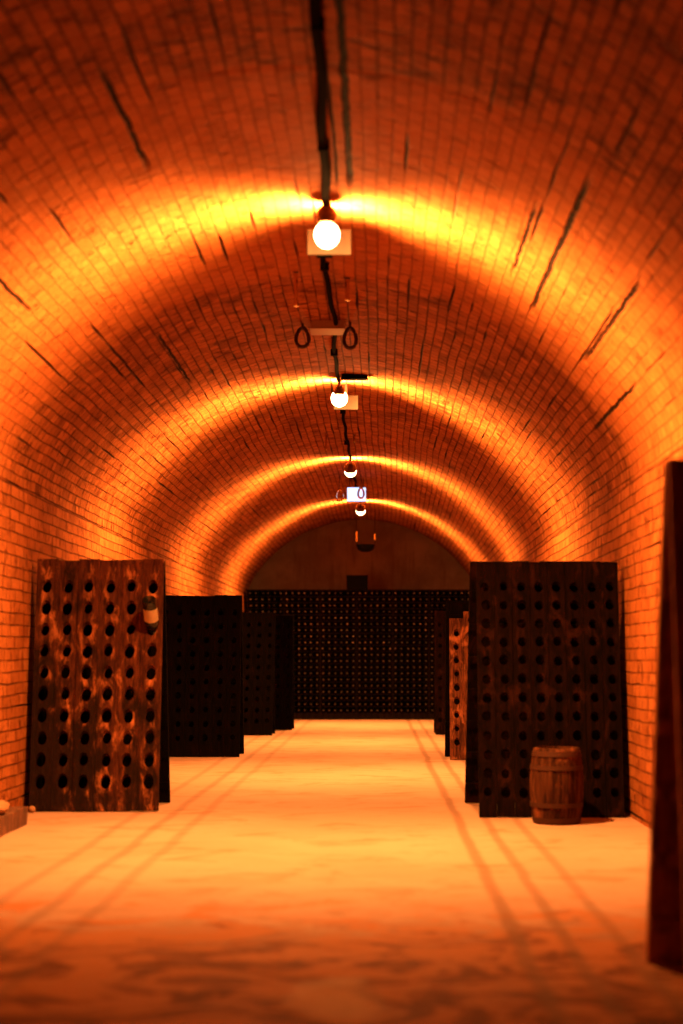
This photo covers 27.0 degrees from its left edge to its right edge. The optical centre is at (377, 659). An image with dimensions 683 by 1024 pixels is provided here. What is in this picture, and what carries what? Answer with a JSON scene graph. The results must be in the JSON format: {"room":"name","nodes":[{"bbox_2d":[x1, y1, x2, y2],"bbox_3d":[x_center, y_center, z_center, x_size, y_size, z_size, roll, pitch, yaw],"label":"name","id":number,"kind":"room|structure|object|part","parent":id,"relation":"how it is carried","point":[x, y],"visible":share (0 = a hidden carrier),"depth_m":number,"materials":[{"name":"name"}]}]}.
{"room":"wine cellar","nodes":[
{"label":"wine cellar","id":0,"kind":"room"},
{"bbox_2d":[0,479,246,808],"bbox_3d":[-2.678,-0.070,10.100,0.404,2.340,34.200,0,0,0],"label":"wall","id":1,"kind":"structure","parent":0,"point":[32,528],"depth_m":10.39,"materials":[{"name":"brick"}]},
{"bbox_2d":[0,0,682,593],"bbox_3d":[-0.387,-2.091,10.100,5.023,1.706,34.243,0,0,0],"label":"ceiling","id":2,"kind":"structure","parent":0,"point":[507,175],"depth_m":8.39,"materials":[{"name":"brick"}]},
{"bbox_2d":[293,271,298,306],"bbox_3d":[-0.566,-2.559,9.800,0.040,0.256,0.040,0,0,0],"label":"hanging rod","id":3,"kind":"object","parent":2,"relation":"hanging from","point":[295,304],"visible":1,"depth_m":9.79,"materials":[{"name":"gold metal"}]},
{"bbox_2d":[294,323,310,348],"bbox_3d":[-0.600,-2.577,11.300,0.132,0.215,0.050,0,0,0],"label":"ring","id":4,"kind":"object","parent":2,"relation":"hanging from","point":[302,327],"visible":1,"depth_m":11.29,"materials":[{"name":"metal"}]},
{"bbox_2d":[309,0,330,205],"bbox_3d":[-0.232,-2.650,3.125,0.104,0.078,10.252,0,0,-1],"label":"cable","id":5,"kind":"object","parent":2,"relation":"attached to","point":[317,20],"visible":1,"depth_m":6.60,"materials":[{"name":"black rubber"}]},
{"bbox_2d":[316,255,331,257],"bbox_3d":[-0.350,-2.657,9.250,0.102,0.060,0.102,0,0,0],"label":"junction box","id":6,"kind":"object","parent":2,"relation":"attached to","point":[317,256],"visible":0.35,"depth_m":9.26,"materials":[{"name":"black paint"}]},
{"bbox_2d":[325,433,327,449],"bbox_3d":[-0.610,-2.575,16.700,0.040,0.216,0.040,0,0,0],"label":"hanging rod","id":7,"kind":"object","parent":2,"relation":"hanging from","point":[326,448],"visible":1,"depth_m":16.69,"materials":[{"name":"gold metal"}]},
{"bbox_2d":[310,320,344,334],"bbox_3d":[-0.400,-2.653,11.350,0.282,0.070,0.232,0,0,0],"label":"junction box","id":8,"kind":"object","parent":2,"relation":"attached to","point":[321,327],"visible":0.87,"depth_m":11.24,"materials":[{"name":"plastic"}]},
{"bbox_2d":[307,203,350,254],"bbox_3d":[-0.292,-2.558,8.380,0.265,0.284,0.315,0,0,0],"label":"ceiling lamp","id":9,"kind":"object","parent":2,"relation":"attached to","point":[328,241],"visible":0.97,"depth_m":8.52,"materials":[{"name":"glass"}]},
{"bbox_3d":[-0.292,-2.502,8.520,0.265,0.155,0.010,0,0,0],"label":"plate","id":10,"kind":"part","parent":9,"relation":"part of","materials":[{"name":"metal"}]},
{"bbox_2d":[319,225,340,381],"bbox_3d":[-0.362,-2.662,11.200,0.095,0.060,4.960,0,0,0],"label":"cable","id":11,"kind":"object","parent":2,"relation":"attached to","point":[324,266],"visible":0.75,"depth_m":10.62,"materials":[{"name":"black rubber"}]},
{"bbox_2d":[335,475,343,501],"bbox_3d":[-0.560,-2.487,20.600,0.132,0.400,0.050,0,0,0],"label":"ring","id":12,"kind":"object","parent":2,"relation":"hanging from","point":[337,490],"visible":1,"depth_m":20.59,"materials":[{"name":"metal"}]},
{"bbox_2d":[333,378,357,409],"bbox_3d":[-0.320,-2.560,13.631,0.260,0.283,0.314,0,0,0],"label":"ceiling lamp","id":13,"kind":"object","parent":2,"relation":"hanging from","point":[341,401],"visible":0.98,"depth_m":13.76,"materials":[{"name":"glass"}]},
{"bbox_3d":[-0.310,-2.492,13.770,0.240,0.140,0.010,0,0,0],"label":"plate","id":14,"kind":"part","parent":13,"relation":"part of","materials":[{"name":"metal"}]},
{"bbox_2d":[340,410,351,458],"bbox_3d":[-0.379,-2.663,16.375,0.072,0.058,4.751,0,0,0],"label":"cable","id":15,"kind":"object","parent":2,"relation":"attached to","point":[343,412],"visible":0.8,"depth_m":16.66,"materials":[{"name":"black rubber"}]},
{"bbox_2d":[345,277,349,300],"bbox_3d":[-0.214,-2.597,9.950,0.040,0.176,0.040,0,0,0],"label":"hanging rod","id":16,"kind":"object","parent":2,"relation":"hanging from","point":[347,298],"visible":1,"depth_m":9.94,"materials":[{"name":"gold metal"}]},
{"bbox_2d":[342,322,357,349],"bbox_3d":[-0.222,-2.573,11.300,0.127,0.225,0.050,0,0,0],"label":"ring","id":17,"kind":"object","parent":2,"relation":"hanging from","point":[349,327],"visible":1,"depth_m":11.29,"materials":[{"name":"metal"}]},
{"bbox_2d":[344,458,356,476],"bbox_3d":[-0.365,-2.565,18.893,0.164,0.273,0.390,0,0,0],"label":"ceiling lamp","id":18,"kind":"object","parent":2,"relation":"hanging from","point":[350,468],"visible":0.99,"depth_m":18.74,"materials":[{"name":"glass"}]},
{"bbox_3d":[-0.365,-2.512,19.070,0.130,0.110,0.010,0,0,0],"label":"plate","id":19,"kind":"part","parent":18,"relation":"part of","materials":[{"name":"ceramic"}]},
{"bbox_2d":[341,374,367,379],"bbox_3d":[-0.220,-2.656,13.350,0.252,0.050,0.082,0,0,0],"label":"junction box","id":20,"kind":"object","parent":2,"relation":"attached to","point":[344,376],"visible":1,"depth_m":13.31,"materials":[{"name":"black paint"}]},
{"bbox_2d":[347,478,365,501],"bbox_3d":[-0.315,-2.511,20.923,0.284,0.374,0.054,0,0,0],"label":"exit sign","id":21,"kind":"object","parent":2,"relation":"hanging from","point":[352,496],"visible":0.95,"depth_m":20.89,"materials":[{"name":"plastic"}]},
{"bbox_3d":[-0.315,-2.432,20.898,0.272,0.204,0.004,0,0,0],"label":"lit panel","id":22,"kind":"part","parent":21,"relation":"part of","materials":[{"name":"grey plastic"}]},
{"bbox_2d":[356,502,365,514],"bbox_3d":[-0.290,-2.566,23.893,0.164,0.266,0.390,0,0,0],"label":"ceiling lamp","id":23,"kind":"object","parent":2,"relation":"hanging from","point":[360,508],"visible":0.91,"depth_m":23.73,"materials":[{"name":"glass"}]},
{"bbox_2d":[357,487,364,498],"bbox_3d":[-0.245,-2.502,20.500,0.112,0.370,0.050,0,0,0],"label":"ring","id":24,"kind":"object","parent":2,"relation":"hanging from","point":[360,488],"visible":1,"depth_m":20.49,"materials":[{"name":"metal"}]},
{"bbox_2d":[356,511,374,551],"bbox_3d":[-0.220,-2.307,25.400,0.348,0.753,0.330,0,0,0],"label":"pendant lamp","id":25,"kind":"object","parent":2,"relation":"hanging from","point":[361,547],"visible":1,"depth_m":25.31,"materials":[{"name":"black metal"}]},
{"bbox_3d":[-0.220,-1.995,25.400,0.330,0.130,0.330,0,0,0],"label":"lamp shade","id":26,"kind":"part","parent":25,"relation":"part of","materials":[{"name":"black paint"}]},
{"bbox_2d":[0,720,682,1023],"bbox_3d":[-0.405,1.225,10.100,4.950,0.250,34.800,0,0,0],"label":"floor","id":27,"kind":"structure","parent":0,"point":[324,871],"depth_m":6.45,"materials":[{"name":"concrete"}]},
{"bbox_2d":[0,806,27,836],"bbox_3d":[-2.445,1.037,8.160,0.212,0.126,2.720,0,0,0],"label":"timber beam","id":28,"kind":"structure","parent":27,"relation":"on","point":[15,817],"depth_m":9.18,"materials":[{"name":"brown wood"}]},
{"bbox_2d":[0,800,9,813],"bbox_3d":[-2.427,0.934,9.025,0.165,0.096,0.283,0,0,0],"label":"stone","id":29,"kind":"object","parent":28,"relation":"on","point":[4,806],"visible":1,"depth_m":8.97,"materials":[{"name":"stone"}]},
{"bbox_2d":[29,806,35,812],"bbox_3d":[-2.491,1.074,10.240,0.051,0.052,0.052,0,0,0],"label":"pebble","id":30,"kind":"object","parent":27,"relation":"on","point":[32,809],"visible":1,"depth_m":10.22,"materials":[{"name":"stone"}]},
{"bbox_2d":[29,559,169,811],"bbox_3d":[-2.067,0.175,10.613,0.952,1.850,0.659,0,0,0],"label":"rack","id":31,"kind":"object","parent":27,"relation":"on","point":[100,726],"visible":0.99,"depth_m":10.45,"materials":[{"name":"brown wood"}]},
{"bbox_2d":[142,596,158,635],"bbox_3d":[-1.665,-0.304,10.444,0.108,0.332,0.274,0,0,0],"label":"champagne bottle","id":32,"kind":"object","parent":31,"relation":"in","point":[149,603],"visible":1,"depth_m":10.38,"materials":[{"name":"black glass"}]},
{"bbox_2d":[166,595,243,756],"bbox_3d":[-2.045,0.175,16.400,0.946,1.849,0.604,0,0,0],"label":"rack","id":33,"kind":"object","parent":27,"relation":"on","point":[205,633],"visible":0.93,"depth_m":16.25,"materials":[{"name":"black wood"}]},
{"bbox_2d":[242,612,275,734],"bbox_3d":[-1.997,0.196,21.000,0.984,1.809,0.608,0,0,0],"label":"rack","id":34,"kind":"object","parent":27,"relation":"on","point":[258,628],"visible":0.52,"depth_m":20.83,"materials":[{"name":"black wood"}]},
{"bbox_2d":[274,615,293,729],"bbox_3d":[-1.815,0.196,22.500,0.946,1.809,0.609,0,0,0],"label":"rack","id":35,"kind":"object","parent":27,"relation":"on","point":[284,628],"visible":0.27,"depth_m":22.35,"materials":[{"name":"black wood"}]},
{"bbox_2d":[245,590,468,719],"bbox_3d":[-0.305,-0.099,26.387,4.290,2.397,0.365,0,0,0],"label":"wine rack","id":36,"kind":"object","parent":27,"relation":"on","point":[308,715],"visible":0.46,"depth_m":26.55,"materials":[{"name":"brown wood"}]},
{"bbox_3d":[-1.733,-0.095,26.212,0.019,2.389,0.014,0,0,0],"label":"upright post","id":37,"kind":"part","parent":36,"relation":"part of","materials":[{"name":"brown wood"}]},
{"bbox_3d":[-1.065,-0.095,26.212,0.019,2.389,0.014,0,0,0],"label":"upright post","id":38,"kind":"part","parent":36,"relation":"part of","materials":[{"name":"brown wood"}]},
{"bbox_3d":[-0.397,-0.095,26.212,0.019,2.389,0.014,0,0,0],"label":"upright post","id":39,"kind":"part","parent":36,"relation":"part of","materials":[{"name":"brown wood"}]},
{"bbox_2d":[346,575,367,589],"bbox_3d":[-0.385,-1.431,26.360,0.400,0.265,0.310,0,0,0],"label":"crate","id":40,"kind":"object","parent":36,"relation":"on","point":[354,582],"visible":1,"depth_m":26.21,"materials":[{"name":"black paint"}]},
{"bbox_2d":[294,652,433,712],"bbox_3d":[-0.342,0.076,26.280,4.107,1.792,0.323,0,0,0],"label":"wine bottles","id":41,"kind":"object","parent":36,"relation":"on","point":[347,654],"visible":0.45,"depth_m":26.21,"materials":[{"name":"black glass"}]},
{"bbox_3d":[0.271,-0.095,26.212,0.019,2.389,0.014,0,0,0],"label":"upright post","id":42,"kind":"part","parent":36,"relation":"part of","materials":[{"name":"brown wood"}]},
{"bbox_3d":[0.938,-0.095,26.212,0.019,2.389,0.014,0,0,0],"label":"upright post","id":43,"kind":"part","parent":36,"relation":"part of","materials":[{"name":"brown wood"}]},
{"bbox_2d":[434,611,445,734],"bbox_3d":[1.317,0.185,21.175,0.952,1.831,0.660,0,0,0],"label":"rack","id":44,"kind":"object","parent":27,"relation":"on","point":[439,616],"visible":0.17,"depth_m":20.98,"materials":[{"name":"brown wood"}]},
{"bbox_3d":[1.317,0.185,21.319,0.952,1.831,0.371,0,0,0],"label":"panel","id":45,"kind":"part","parent":44,"relation":"part of","materials":[{"name":"brown wood"}]},
{"bbox_2d":[445,600,468,759],"bbox_3d":[1.257,0.216,15.902,0.992,1.767,0.606,0,0,0],"label":"rack","id":46,"kind":"object","parent":27,"relation":"on","point":[457,612],"visible":0.15,"depth_m":15.76,"materials":[{"name":"brown wood"}]},
{"bbox_2d":[465,561,624,816],"bbox_3d":[1.200,0.191,10.421,1.066,1.817,1.042,0,0,0],"label":"rack","id":47,"kind":"object","parent":27,"relation":"on","point":[544,669],"visible":0.95,"depth_m":10.10,"materials":[{"name":"brown wood"}]},
{"bbox_2d":[530,746,583,825],"bbox_3d":[1.205,0.845,9.600,0.360,0.510,0.360,0,0,40],"label":"wooden barrel","id":48,"kind":"object","parent":27,"relation":"on","point":[556,772],"visible":1,"depth_m":9.45,"materials":[{"name":"brown wood"}]},
{"bbox_2d":[645,458,682,961],"bbox_3d":[1.353,0.199,4.972,0.753,1.802,0.475,0,0,0],"label":"rack","id":49,"kind":"object","parent":27,"relation":"on","point":[664,928],"visible":1,"depth_m":5.09,"materials":[{"name":"brown wood"}]},
{"bbox_3d":[1.369,0.200,4.855,0.719,1.801,0.236,0,0,0],"label":"panel","id":50,"kind":"part","parent":49,"relation":"part of","materials":[{"name":"brown wood"}]},
{"bbox_2d":[249,520,469,589],"bbox_3d":[-0.405,-0.915,27.350,4.950,4.030,0.300,0,0,0],"label":"wall","id":51,"kind":"structure","parent":0,"point":[319,558],"depth_m":27.20,"materials":[{"name":"paint"}]},
{"bbox_2d":[521,447,682,828],"bbox_3d":[1.918,-0.070,10.100,0.304,2.340,34.200,0,0,0],"label":"wall","id":52,"kind":"structure","parent":0,"point":[624,529],"depth_m":9.78,"materials":[{"name":"brick"}]}
]}

